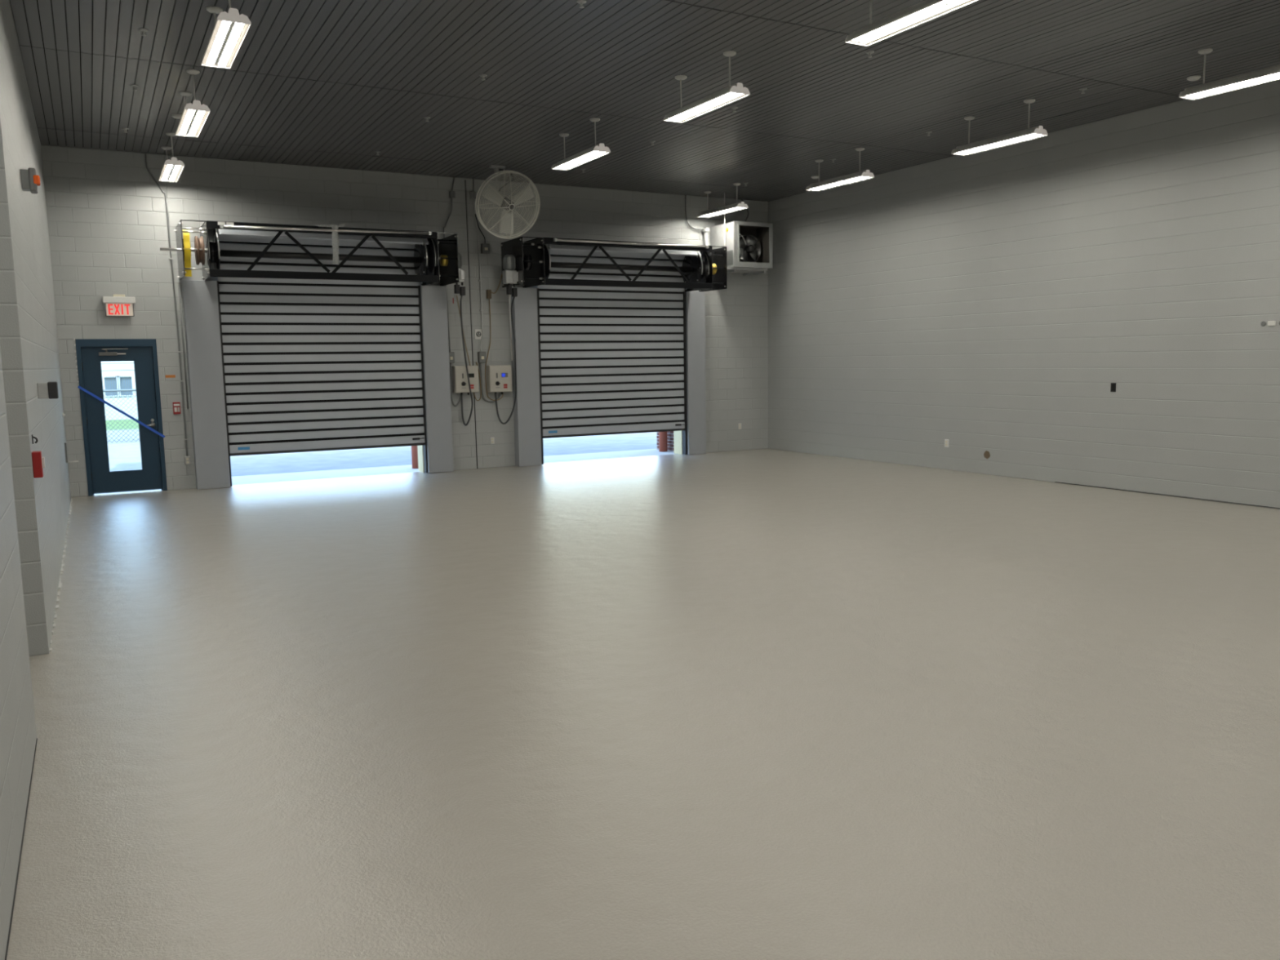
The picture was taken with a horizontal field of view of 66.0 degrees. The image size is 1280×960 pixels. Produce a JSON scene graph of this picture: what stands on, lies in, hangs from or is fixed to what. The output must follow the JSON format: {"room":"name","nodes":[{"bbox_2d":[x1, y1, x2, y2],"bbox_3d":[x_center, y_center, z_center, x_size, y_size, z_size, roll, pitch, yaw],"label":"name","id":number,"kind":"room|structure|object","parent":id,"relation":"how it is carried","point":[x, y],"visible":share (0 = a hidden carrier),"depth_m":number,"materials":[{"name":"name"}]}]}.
{"room":"empty warehouse garage","nodes":[
{"label":"empty warehouse garage","id":0,"kind":"room"},
{"bbox_2d":[0,0,71,959],"bbox_3d":[-3.471,-1.270,4.938,0.420,5.300,20.200,-5,8,-29],"label":"wall","id":1,"kind":"structure","parent":0,"point":[34,512],"depth_m":6.28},
{"bbox_2d":[4,737,37,959],"bbox_3d":[-2.011,1.492,3.133,0.005,0.006,4.100,-5,8,-29],"label":"joint","id":2,"kind":"object","parent":1,"relation":"attached to","point":[12,909],"visible":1,"depth_m":3.69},
{"bbox_2d":[20,167,40,193],"bbox_3d":[-4.813,-2.365,7.792,0.127,0.180,0.153,-5,8,-29],"label":"fire alarm strobe","id":3,"kind":"object","parent":1,"relation":"attached to","point":[30,181],"visible":1,"depth_m":7.73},
{"bbox_2d":[31,434,38,444],"bbox_3d":[-3.983,-0.269,6.493,0.032,0.060,0.030,-5,8,-29],"label":"wall hook","id":4,"kind":"object","parent":1,"relation":"attached to","point":[33,437],"visible":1,"depth_m":6.49,"materials":[{"name":"black metal"}]},
{"bbox_2d":[31,450,44,478],"bbox_3d":[-3.878,-0.101,6.364,0.065,0.165,0.100,-5,8,-29],"label":"station","id":5,"kind":"object","parent":1,"relation":"attached to","point":[38,462],"visible":1,"depth_m":6.32,"materials":[{"name":"red plastic"}]},
{"bbox_2d":[36,382,58,399],"bbox_3d":[-4.601,-0.697,7.665,0.134,0.130,0.130,-5,8,-29],"label":"card reader","id":6,"kind":"object","parent":1,"relation":"attached to","point":[49,389],"visible":1,"depth_m":7.61,"materials":[{"name":"grey plastic"}]},
{"bbox_2d":[48,498,72,651],"bbox_3d":[-5.910,0.690,10.142,0.021,0.020,8.521,-5,8,-29],"label":"trim","id":7,"kind":"structure","parent":1,"relation":"attached to","point":[70,507],"depth_m":8.70,"materials":[{"name":"white ceramic"}]},
{"bbox_2d":[64,442,78,462],"bbox_3d":[-7.510,-0.363,13.030,0.144,0.262,0.080,-5,8,-29],"label":"pipe","id":8,"kind":"object","parent":1,"relation":"attached to","point":[65,443],"visible":1,"depth_m":12.97,"materials":[{"name":"grey metal"}]},
{"bbox_2d":[40,144,768,497],"bbox_3d":[-2.886,-2.743,16.892,12.880,5.300,0.300,-5,8,-29],"label":"wall","id":9,"kind":"structure","parent":0,"point":[107,222],"depth_m":15.47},
{"bbox_2d":[73,338,78,382],"bbox_3d":[-7.994,-1.694,13.987,0.016,0.618,0.007,-5,8,-29],"label":"trim","id":10,"kind":"structure","parent":9,"relation":"attached to","point":[73,339],"depth_m":13.99,"materials":[{"name":"metal"}]},
{"bbox_2d":[102,294,135,316],"bbox_3d":[-7.458,-2.501,14.130,0.412,0.312,0.115,-5,8,-29],"label":"exit sign","id":11,"kind":"object","parent":9,"relation":"attached to","point":[117,305],"visible":1,"depth_m":14.10,"materials":[{"name":"white plastic"}]},
{"bbox_2d":[75,338,167,496],"bbox_3d":[-7.545,-0.922,14.379,1.030,2.240,0.211,-5,8,-29],"label":"door","id":12,"kind":"structure","parent":9,"relation":"in","point":[91,353],"depth_m":14.36,"materials":[{"name":"blue metal"}]},
{"bbox_2d":[77,385,164,437],"bbox_3d":[-7.515,-0.983,14.319,1.080,0.802,0.002,-5,8,-29],"label":"tape strip","id":13,"kind":"object","parent":12,"relation":"attached to","point":[78,387],"visible":1,"depth_m":14.30,"materials":[{"name":"blue plastic"}]},
{"bbox_2d":[144,153,188,456],"bbox_3d":[-6.931,-2.518,14.467,0.308,4.367,0.033,-5,8,-29],"label":"conduit","id":14,"kind":"object","parent":9,"relation":"attached to","point":[145,154],"visible":1,"depth_m":14.50,"materials":[{"name":"grey metal"}]},
{"bbox_2d":[164,374,175,377],"bbox_3d":[-6.947,-1.533,14.590,0.133,0.040,0.004,-5,8,-29],"label":"tape strip","id":15,"kind":"object","parent":9,"relation":"attached to","point":[166,375],"visible":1,"depth_m":14.59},
{"bbox_2d":[172,401,181,413],"bbox_3d":[-6.881,-1.069,14.651,0.100,0.175,0.051,-5,8,-29],"label":"station","id":16,"kind":"object","parent":9,"relation":"attached to","point":[176,406],"visible":1,"depth_m":14.63,"materials":[{"name":"red plastic"}]},
{"bbox_2d":[177,283,188,408],"bbox_3d":[-6.765,-1.976,14.618,0.023,1.850,0.020,-5,8,-29],"label":"conduit","id":17,"kind":"object","parent":9,"relation":"attached to","point":[178,283],"visible":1,"depth_m":14.61,"materials":[{"name":"grey metal"}]},
{"bbox_2d":[184,456,191,464],"bbox_3d":[-6.784,-0.294,14.789,0.076,0.120,0.059,-5,8,-29],"label":"wall outlet","id":18,"kind":"object","parent":9,"relation":"attached to","point":[187,459],"visible":1,"depth_m":14.76,"materials":[{"name":"beige plastic"}]},
{"bbox_2d":[160,219,465,489],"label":"door","id":19,"kind":"structure","parent":9,"relation":"in","point":[291,348],"depth_m":15.34,"materials":[{"name":"grey metal"}]},
{"bbox_2d":[216,228,428,442],"bbox_3d":[-4.795,-2.229,15.239,3.048,3.190,0.659,-5,8,-29],"label":"curtain","id":20,"kind":"object","parent":19,"relation":"hanging from","point":[301,360],"depth_m":15.44,"materials":[{"name":"grey metal"}]},
{"bbox_2d":[318,224,344,263],"bbox_3d":[-4.539,-3.495,14.559,0.380,0.590,0.039,-5,8,-29],"label":"strip","id":21,"kind":"object","parent":19,"relation":"hanging from","point":[335,259],"visible":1,"depth_m":14.58,"materials":[{"name":"grey metal"}]},
{"bbox_2d":[412,437,424,439],"bbox_3d":[-3.674,-0.684,16.357,0.200,0.032,0.017,-5,8,-29],"label":"switch","id":22,"kind":"object","parent":19,"relation":"attached to","point":[413,438],"depth_m":16.35,"materials":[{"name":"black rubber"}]},
{"bbox_2d":[453,282,460,293],"bbox_3d":[-2.939,-3.092,15.841,0.072,0.190,0.085,-5,8,-29],"label":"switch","id":23,"kind":"object","parent":19,"relation":"attached to","point":[456,287],"depth_m":15.81,"materials":[{"name":"black plastic"}]},
{"bbox_2d":[459,282,465,295],"bbox_3d":[-2.860,-3.084,15.886,0.072,0.220,0.085,-5,8,-29],"label":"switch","id":24,"kind":"object","parent":19,"relation":"attached to","point":[462,289],"depth_m":15.86,"materials":[{"name":"black plastic"}]},
{"bbox_2d":[459,295,473,426],"bbox_3d":[-2.866,-1.967,16.355,0.191,2.177,0.653,-3,7,-16],"label":"power cable","id":25,"kind":"object","parent":19,"relation":"hanging from","point":[461,296],"visible":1,"depth_m":16.55,"materials":[{"name":"black rubber"}]},
{"bbox_2d":[443,197,452,351],"bbox_3d":[-3.168,-3.412,16.460,0.186,2.531,0.024,-5,8,-29],"label":"conduit","id":26,"kind":"object","parent":9,"relation":"attached to","point":[444,227],"visible":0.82,"depth_m":16.44,"materials":[{"name":"grey metal"}]},
{"bbox_2d":[448,351,454,363],"bbox_3d":[-3.181,-2.058,16.582,0.113,0.185,0.085,-5,8,-29],"label":"switch","id":27,"kind":"object","parent":9,"relation":"attached to","point":[451,354],"visible":0.84,"depth_m":16.55,"materials":[{"name":"beige plastic"}]},
{"bbox_2d":[448,191,455,198],"bbox_3d":[-3.112,-4.726,16.332,0.090,0.110,0.059,-5,8,-29],"label":"junction box","id":28,"kind":"object","parent":9,"relation":"attached to","point":[451,193],"visible":1,"depth_m":16.31,"materials":[{"name":"grey metal"}]},
{"bbox_2d":[451,177,454,191],"bbox_3d":[-3.096,-4.894,16.332,0.068,0.227,0.024,-5,8,-29],"label":"conduit","id":29,"kind":"object","parent":9,"relation":"attached to","point":[453,177],"visible":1,"depth_m":16.32,"materials":[{"name":"grey metal"}]},
{"bbox_2d":[456,295,471,365],"bbox_3d":[-2.982,-2.523,16.668,0.211,1.181,0.016,-5,8,-29],"label":"cable","id":30,"kind":"object","parent":9,"relation":"attached to","point":[456,295],"visible":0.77,"depth_m":16.68,"materials":[{"name":"black rubber"}]},
{"bbox_2d":[452,365,479,395],"bbox_3d":[-2.945,-1.684,16.684,0.404,0.494,0.210,-5,8,-29],"label":"control box","id":31,"kind":"object","parent":9,"relation":"attached to","point":[460,379],"visible":1,"depth_m":16.62,"materials":[{"name":"grey metal"}]},
{"bbox_2d":[449,363,461,406],"bbox_3d":[-3.118,-1.608,16.676,0.200,0.734,0.043,-3,7,-19],"label":"cable sleeve","id":32,"kind":"object","parent":31,"relation":"attached to","point":[459,401],"visible":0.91,"depth_m":16.64,"materials":[{"name":"grey plastic"}]},
{"bbox_2d":[473,362,481,400],"bbox_3d":[-2.789,-1.683,16.859,0.150,0.664,0.016,-5,8,-29],"label":"cable","id":33,"kind":"object","parent":31,"relation":"attached to","point":[476,362],"visible":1,"depth_m":16.88,"materials":[{"name":"grey rubber"}]},
{"bbox_2d":[464,179,477,468],"bbox_3d":[-2.862,-2.598,16.747,0.047,4.847,0.006,-5,8,-29],"label":"joint","id":34,"kind":"object","parent":9,"relation":"attached to","point":[464,180],"visible":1,"depth_m":16.70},
{"bbox_2d":[469,191,475,199],"bbox_3d":[-2.797,-4.762,16.504,0.090,0.110,0.059,-5,8,-29],"label":"junction box","id":35,"kind":"object","parent":9,"relation":"attached to","point":[473,194],"visible":0.97,"depth_m":16.48,"materials":[{"name":"grey metal"}]},
{"bbox_2d":[472,178,474,191],"bbox_3d":[-2.786,-4.925,16.501,0.029,0.213,0.024,-5,8,-29],"label":"conduit","id":36,"kind":"object","parent":9,"relation":"attached to","point":[473,179],"visible":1,"depth_m":16.49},
{"bbox_2d":[474,328,481,339],"bbox_3d":[-2.752,-2.482,16.804,0.133,0.170,0.032,-5,8,-29],"label":"receptacle","id":37,"kind":"object","parent":9,"relation":"attached to","point":[477,332],"visible":1,"depth_m":16.79,"materials":[{"name":"white plastic"}]},
{"bbox_2d":[475,331,481,337],"bbox_3d":[-2.747,-2.484,16.796,0.092,0.092,0.008,-5,8,-29],"label":"socket","id":38,"kind":"object","parent":37,"relation":"attached to","point":[478,334],"depth_m":16.79,"materials":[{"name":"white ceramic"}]},
{"bbox_2d":[473,199,483,351],"bbox_3d":[-2.727,-3.453,16.706,0.108,2.542,0.033,-5,8,-29],"label":"conduit","id":39,"kind":"object","parent":9,"relation":"attached to","point":[479,280],"visible":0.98,"depth_m":16.71,"materials":[{"name":"grey metal"}]},
{"bbox_2d":[477,351,485,362],"bbox_3d":[-2.700,-2.098,16.846,0.122,0.185,0.085,-5,8,-29],"label":"switch","id":40,"kind":"object","parent":9,"relation":"attached to","point":[481,355],"visible":1,"depth_m":16.81,"materials":[{"name":"beige plastic"}]},
{"bbox_2d":[480,243,489,253],"bbox_3d":[-2.616,-3.916,16.686,0.135,0.160,0.085,-5,8,-29],"label":"switch","id":41,"kind":"object","parent":9,"relation":"attached to","point":[485,247],"visible":1,"depth_m":16.66,"materials":[{"name":"beige plastic"}]},
{"bbox_2d":[475,213,485,243],"bbox_3d":[-2.694,-4.233,16.622,0.175,0.488,0.018,-5,8,-29],"label":"conduit","id":42,"kind":"object","parent":41,"relation":"attached to","point":[475,214],"visible":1,"depth_m":16.62,"materials":[{"name":"grey metal"}]},
{"bbox_2d":[486,289,491,298],"bbox_3d":[-2.575,-3.165,16.804,0.070,0.150,0.069,-5,8,-29],"label":"junction box","id":43,"kind":"object","parent":9,"relation":"attached to","point":[488,291],"visible":1,"depth_m":16.77,"materials":[{"name":"grey metal"}]},
{"bbox_2d":[491,274,502,293],"bbox_3d":[-2.440,-3.337,16.788,0.247,0.318,0.080,1,7,15],"label":"cable","id":44,"kind":"object","parent":43,"relation":"attached to","point":[501,274],"visible":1,"depth_m":16.80,"materials":[{"name":"grey rubber"}]},
{"bbox_2d":[490,437,494,444],"bbox_3d":[-2.563,-0.684,17.124,0.070,0.115,0.014,-5,8,-29],"label":"wall outlet","id":45,"kind":"object","parent":9,"relation":"attached to","point":[492,440],"visible":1,"depth_m":17.12,"materials":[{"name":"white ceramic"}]},
{"bbox_2d":[484,298,503,400],"bbox_3d":[-2.525,-2.231,16.938,0.314,1.740,0.040,-3,7,-19],"label":"cable","id":46,"kind":"object","parent":9,"relation":"attached to","point":[489,299],"visible":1,"depth_m":16.91,"materials":[{"name":"black rubber"}]},
{"bbox_2d":[485,364,511,394],"bbox_3d":[-2.416,-1.721,16.976,0.400,0.500,0.210,-5,8,-29],"label":"control box","id":47,"kind":"object","parent":9,"relation":"attached to","point":[499,378],"visible":1,"depth_m":16.91,"materials":[{"name":"grey metal"}]},
{"bbox_2d":[479,362,501,402],"bbox_3d":[-2.571,-1.676,16.975,0.371,0.688,0.054,-4,8,-24],"label":"cable sleeve","id":48,"kind":"object","parent":47,"relation":"attached to","point":[480,363],"visible":1,"depth_m":16.91,"materials":[{"name":"grey plastic"}]},
{"bbox_2d":[417,430,682,472],"bbox_3d":[-1.507,-1.844,17.766,5.103,3.060,0.295,-5,8,-29],"label":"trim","id":49,"kind":"structure","parent":9,"relation":"attached to","point":[677,435],"depth_m":19.03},
{"bbox_2d":[501,236,727,466],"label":"door","id":50,"kind":"structure","parent":9,"relation":"in","point":[605,346],"depth_m":17.79,"materials":[{"name":"grey metal"}]},
{"bbox_2d":[494,296,516,424],"bbox_3d":[-2.191,-2.026,16.815,0.615,2.173,0.299,6,10,43],"label":"power cable","id":51,"kind":"object","parent":50,"relation":"hanging from","point":[513,335],"visible":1,"depth_m":16.98,"materials":[{"name":"black rubber"}]},
{"bbox_2d":[506,283,512,294],"bbox_3d":[-2.164,-3.163,16.323,0.072,0.190,0.085,-5,8,-29],"label":"switch","id":52,"kind":"object","parent":50,"relation":"attached to","point":[508,288],"depth_m":16.30,"materials":[{"name":"black plastic"}]},
{"bbox_2d":[508,294,512,360],"bbox_3d":[-2.195,-2.583,16.752,0.038,1.096,0.710,-2,7,-7],"label":"conduit","id":53,"kind":"object","parent":50,"relation":"attached to","point":[509,295],"visible":0.98,"depth_m":17.07,"materials":[{"name":"grey metal"}]},
{"bbox_2d":[511,284,517,297],"bbox_3d":[-2.085,-3.155,16.368,0.072,0.220,0.085,-5,8,-29],"label":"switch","id":54,"kind":"object","parent":50,"relation":"attached to","point":[514,291],"depth_m":16.34,"materials":[{"name":"black plastic"}]},
{"bbox_2d":[536,244,701,426],"bbox_3d":[-0.324,-2.599,17.690,2.975,3.190,0.659,-5,8,-29],"label":"curtain","id":55,"kind":"object","parent":50,"relation":"hanging from","point":[608,356],"depth_m":17.92,"materials":[{"name":"grey metal"}]},
{"bbox_2d":[702,227,710,245],"bbox_3d":[1.267,-4.391,18.747,0.145,0.792,0.145,1,7,16],"label":"vent pipe","id":56,"kind":"object","parent":9,"relation":"attached to","point":[706,231],"visible":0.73,"depth_m":18.67,"materials":[{"name":"white plastic"}]},
{"bbox_2d":[710,220,772,275],"bbox_3d":[1.886,-4.399,18.714,0.963,0.947,0.828,-5,8,-29],"label":"wall heater","id":57,"kind":"object","parent":9,"relation":"attached to","point":[748,245],"visible":0.99,"depth_m":18.59,"materials":[{"name":"metal"}]},
{"bbox_2d":[6,448,1279,959],"bbox_3d":[1.939,0.869,8.257,12.684,0.120,20.340,-5,8,-29],"label":"floor","id":58,"kind":"structure","parent":0,"point":[766,704],"depth_m":5.01,"materials":[{"name":"grey concrete"}]},
{"bbox_2d":[9,0,1279,201],"bbox_3d":[2.046,-4.057,7.699,12.280,0.044,20.200,-5,8,-29],"label":"ceiling","id":59,"kind":"structure","parent":0,"point":[324,83],"depth_m":10.70,"materials":[{"name":"metal"}]},
{"bbox_2d":[129,84,138,90],"bbox_3d":[-5.504,-4.270,10.741,0.084,0.051,0.084,-5,8,-29],"label":"sprinkler head","id":60,"kind":"object","parent":59,"relation":"attached to","point":[134,86],"visible":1,"depth_m":10.73},
{"bbox_2d":[137,28,148,35],"bbox_3d":[-4.514,-4.069,8.969,0.084,0.051,0.084,-5,8,-29],"label":"sprinkler head","id":61,"kind":"object","parent":59,"relation":"attached to","point":[143,30],"visible":1,"depth_m":8.96},
{"bbox_2d":[158,132,184,182],"bbox_3d":[-6.394,-4.389,13.413,0.240,0.436,1.302,-5,8,-29],"label":"pendant light","id":62,"kind":"object","parent":59,"relation":"hanging from","point":[171,170],"visible":0.97,"depth_m":13.26,"materials":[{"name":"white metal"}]},
{"bbox_2d":[171,114,182,119],"bbox_3d":[-5.640,-4.432,12.034,0.136,0.035,0.136,-5,8,-29],"label":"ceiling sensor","id":63,"kind":"object","parent":59,"relation":"attached to","point":[175,116],"visible":0.85,"depth_m":11.99,"materials":[{"name":"white plastic"}]},
{"bbox_2d":[174,69,209,137],"bbox_3d":[-4.867,-4.078,10.676,0.240,0.436,1.302,-5,8,-29],"label":"pendant light","id":64,"kind":"object","parent":59,"relation":"hanging from","point":[194,115],"visible":1,"depth_m":10.53,"materials":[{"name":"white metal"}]},
{"bbox_2d":[200,0,251,68],"bbox_3d":[-3.422,-3.784,8.086,0.240,0.436,1.302,-5,8,-29],"label":"pendant light","id":65,"kind":"object","parent":59,"relation":"hanging from","point":[230,28],"visible":1,"depth_m":8.01,"materials":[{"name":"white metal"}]},
{"bbox_2d":[479,73,487,80],"bbox_3d":[-1.677,-4.307,10.553,0.084,0.051,0.084,-5,8,-29],"label":"sprinkler head","id":66,"kind":"object","parent":59,"relation":"attached to","point":[482,75],"visible":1,"depth_m":10.54},
{"bbox_2d":[475,164,540,238],"bbox_3d":[-2.071,-4.365,15.451,1.042,1.117,0.523,-5,8,-32],"label":"fan","id":67,"kind":"object","parent":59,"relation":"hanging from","point":[490,192],"visible":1,"depth_m":15.42,"materials":[{"name":"grey metal"}]},
{"bbox_2d":[551,117,610,170],"bbox_3d":[-0.797,-4.425,12.986,0.240,0.436,1.302,-5,8,-29],"label":"pendant light","id":68,"kind":"object","parent":59,"relation":"hanging from","point":[598,150],"visible":1,"depth_m":12.88,"materials":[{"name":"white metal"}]},
{"bbox_2d":[576,0,586,8],"bbox_3d":[-0.499,-4.065,8.430,0.084,0.051,0.084,-5,8,-29],"label":"sprinkler head","id":69,"kind":"object","parent":59,"relation":"attached to","point":[580,2],"visible":1,"depth_m":8.42},
{"bbox_2d":[684,195,704,230],"bbox_3d":[1.026,-5.030,18.563,0.402,0.621,0.041,-4,7,-21],"label":"conduit","id":70,"kind":"object","parent":59,"relation":"hanging from","point":[687,222],"visible":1,"depth_m":18.50,"materials":[{"name":"grey metal"}]},
{"bbox_2d":[663,50,750,123],"bbox_3d":[0.676,-4.124,10.344,0.240,0.436,1.302,-5,8,-29],"label":"pendant light","id":71,"kind":"object","parent":59,"relation":"hanging from","point":[736,91],"visible":1,"depth_m":10.25,"materials":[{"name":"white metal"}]},
{"bbox_2d":[697,182,748,217],"bbox_3d":[1.480,-5.051,17.810,0.240,0.436,1.302,-5,8,-29],"label":"pendant light","id":72,"kind":"object","parent":59,"relation":"hanging from","point":[738,206],"visible":1,"depth_m":17.74,"materials":[{"name":"white metal"}]},
{"bbox_2d":[724,192,725,246],"bbox_3d":[1.575,-4.612,18.327,0.018,1.422,0.018,-2,7,-6],"label":"rod","id":73,"kind":"object","parent":59,"relation":"hanging from","point":[724,193],"visible":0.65,"depth_m":18.32,"materials":[{"name":"white metal"}]},
{"bbox_2d":[741,198,749,221],"bbox_3d":[2.024,-5.130,18.798,0.122,0.525,0.456,-1,7,-4],"label":"conduit","id":74,"kind":"object","parent":59,"relation":"hanging from","point":[741,198],"visible":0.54,"depth_m":18.82,"materials":[{"name":"grey metal"}]},
{"bbox_2d":[811,175,818,178],"bbox_3d":[2.983,-5.149,16.785,0.136,0.035,0.136,-5,8,-29],"label":"ceiling sensor","id":75,"kind":"object","parent":59,"relation":"attached to","point":[813,176],"visible":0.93,"depth_m":16.74,"materials":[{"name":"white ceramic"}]},
{"bbox_2d":[805,147,874,191],"bbox_3d":[3.031,-4.734,15.029,0.240,0.436,1.302,-5,8,-29],"label":"pendant light","id":76,"kind":"object","parent":59,"relation":"hanging from","point":[860,175],"visible":1,"depth_m":14.96,"materials":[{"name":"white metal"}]},
{"bbox_2d":[866,50,874,57],"bbox_3d":[2.322,-4.296,9.957,0.084,0.051,0.084,-5,8,-29],"label":"sprinkler head","id":77,"kind":"object","parent":59,"relation":"attached to","point":[869,52],"visible":1,"depth_m":9.95},
{"bbox_2d":[844,0,977,46],"bbox_3d":[2.135,-3.827,7.729,0.240,0.436,1.302,-5,8,-29],"label":"pendant light","id":78,"kind":"object","parent":59,"relation":"hanging from","point":[922,12],"visible":1,"depth_m":7.82,"materials":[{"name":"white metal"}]},
{"bbox_2d":[951,98,1047,155],"bbox_3d":[4.500,-4.435,12.396,0.240,0.436,1.302,-5,8,-29],"label":"pendant light","id":79,"kind":"object","parent":59,"relation":"hanging from","point":[1037,131],"visible":1,"depth_m":12.33,"materials":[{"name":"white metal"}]},
{"bbox_2d":[1079,88,1087,93],"bbox_3d":[5.154,-4.526,11.473,0.084,0.051,0.084,-5,8,-29],"label":"sprinkler head","id":80,"kind":"object","parent":59,"relation":"attached to","point":[1081,89],"visible":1,"depth_m":11.46},
{"bbox_2d":[1186,75,1200,80],"bbox_3d":[6.205,-4.497,11.050,0.136,0.035,0.136,-5,8,-29],"label":"ceiling sensor","id":81,"kind":"object","parent":59,"relation":"attached to","point":[1195,77],"visible":1,"depth_m":11.01,"materials":[{"name":"white plastic"}]},
{"bbox_2d":[1178,48,1279,100],"bbox_3d":[6.007,-4.128,9.693,0.240,0.436,1.302,-5,8,-29],"label":"pendant light","id":82,"kind":"object","parent":59,"relation":"hanging from","point":[1273,73],"visible":1,"depth_m":9.87,"materials":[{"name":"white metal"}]},
{"bbox_2d":[768,79,1279,509],"bbox_3d":[7.583,-2.185,11.000,0.300,5.300,20.200,-5,8,-29],"label":"wall","id":83,"kind":"structure","parent":0,"point":[993,300],"depth_m":13.82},
{"bbox_2d":[944,439,948,447],"bbox_3d":[4.909,-0.588,15.788,0.014,0.125,0.080,-5,8,-29],"label":"wall outlet","id":84,"kind":"object","parent":83,"relation":"attached to","point":[946,441],"visible":1,"depth_m":15.78,"materials":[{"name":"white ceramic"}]},
{"bbox_2d":[983,450,990,458],"bbox_3d":[5.311,-0.385,15.098,0.006,0.128,0.124,-5,8,-29],"label":"wall patch","id":85,"kind":"structure","parent":83,"relation":"attached to","point":[987,455],"depth_m":15.09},
{"bbox_2d":[1110,382,1115,391],"bbox_3d":[6.310,-1.234,13.148,0.007,0.120,0.076,-5,8,-29],"label":"outlet box","id":86,"kind":"object","parent":83,"relation":"attached to","point":[1113,384],"visible":1,"depth_m":13.15,"materials":[{"name":"black plastic"}]},
{"bbox_2d":[1054,481,1279,508],"bbox_3d":[7.211,0.292,11.736,0.005,0.010,5.350,-5,8,-29],"label":"joint","id":87,"kind":"object","parent":83,"relation":"attached to","point":[1055,482],"visible":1,"depth_m":12.53,"materials":[{"name":"grey"}]},
{"bbox_2d":[1260,320,1279,326],"bbox_3d":[7.251,-1.798,11.319,0.029,0.060,0.260,-5,8,-29],"label":"thermostat","id":88,"kind":"object","parent":83,"relation":"attached to","point":[1263,323],"visible":1,"depth_m":11.32,"materials":[{"name":"white plastic"}]},
{"label":"outside","id":89,"kind":"structure","parent":0,"visible":0},
{"bbox_2d":[93,448,674,494],"bbox_3d":[-1.656,-0.297,18.615,75.000,0.188,1.380,-5,8,-29],"label":"apron","id":90,"kind":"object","parent":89,"point":[250,479],"visible":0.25,"depth_m":17.04,"materials":[{"name":"concrete"}]},
{"bbox_2d":[411,445,417,468],"bbox_3d":[-3.941,-0.711,17.340,0.170,1.030,0.170,-5,8,-29],"label":"bollard","id":91,"kind":"object","parent":90,"relation":"on","point":[414,448],"visible":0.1,"depth_m":17.30,"materials":[{"name":"red metal"}]},
{"bbox_2d":[658,431,667,451],"bbox_3d":[0.461,-1.079,19.788,0.170,1.030,0.170,-5,8,-29],"label":"bollard","id":92,"kind":"object","parent":90,"relation":"on","point":[663,438],"visible":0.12,"depth_m":19.76,"materials":[{"name":"red metal"}]},
{"bbox_2d":[656,431,674,451],"bbox_3d":[0.861,-2.300,19.844,0.630,3.412,1.088,-5,8,-29],"label":"brick pier","id":93,"kind":"structure","parent":90,"relation":"on","point":[669,433],"depth_m":19.89,"materials":[{"name":"brown brick"}]},
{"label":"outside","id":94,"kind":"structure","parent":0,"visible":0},
{"bbox_2d":[107,431,657,476],"bbox_3d":[-4.365,-0.826,23.476,75.000,0.200,9.800,-5,8,-29],"label":"ground","id":95,"kind":"structure","parent":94,"point":[122,456],"depth_m":20.23,"materials":[{"name":"grey concrete"}]},
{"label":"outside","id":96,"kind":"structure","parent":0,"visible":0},
{"bbox_2d":[106,429,139,444],"bbox_3d":[-8.194,-1.607,30.342,75.000,0.202,6.000,-5,8,-29],"label":"gravel","id":97,"kind":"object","parent":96,"point":[131,431],"depth_m":26.75,"materials":[{"name":"grey gravel"}]},
{"bbox_2d":[102,388,139,442],"bbox_3d":[-11.629,-1.692,25.098,14.544,1.350,0.085,-5,8,-29],"label":"fence","id":98,"kind":"object","parent":97,"relation":"on","point":[133,389],"visible":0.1,"depth_m":24.41,"materials":[{"name":"metal"}]},
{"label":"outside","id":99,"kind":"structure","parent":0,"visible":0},
{"bbox_2d":[106,418,138,430],"bbox_3d":[-18.494,-3.709,48.810,75.000,0.204,36.500,-5,8,-29],"label":"lawn","id":100,"kind":"structure","parent":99,"point":[114,422],"depth_m":32.12,"materials":[{"name":"green plant"}]},
{"bbox_2d":[101,360,137,420],"bbox_3d":[-18.648,-4.676,38.517,23.000,4.230,6.050,-5,8,-29],"label":"building","id":101,"kind":"structure","parent":100,"relation":"on","point":[120,375],"depth_m":35.27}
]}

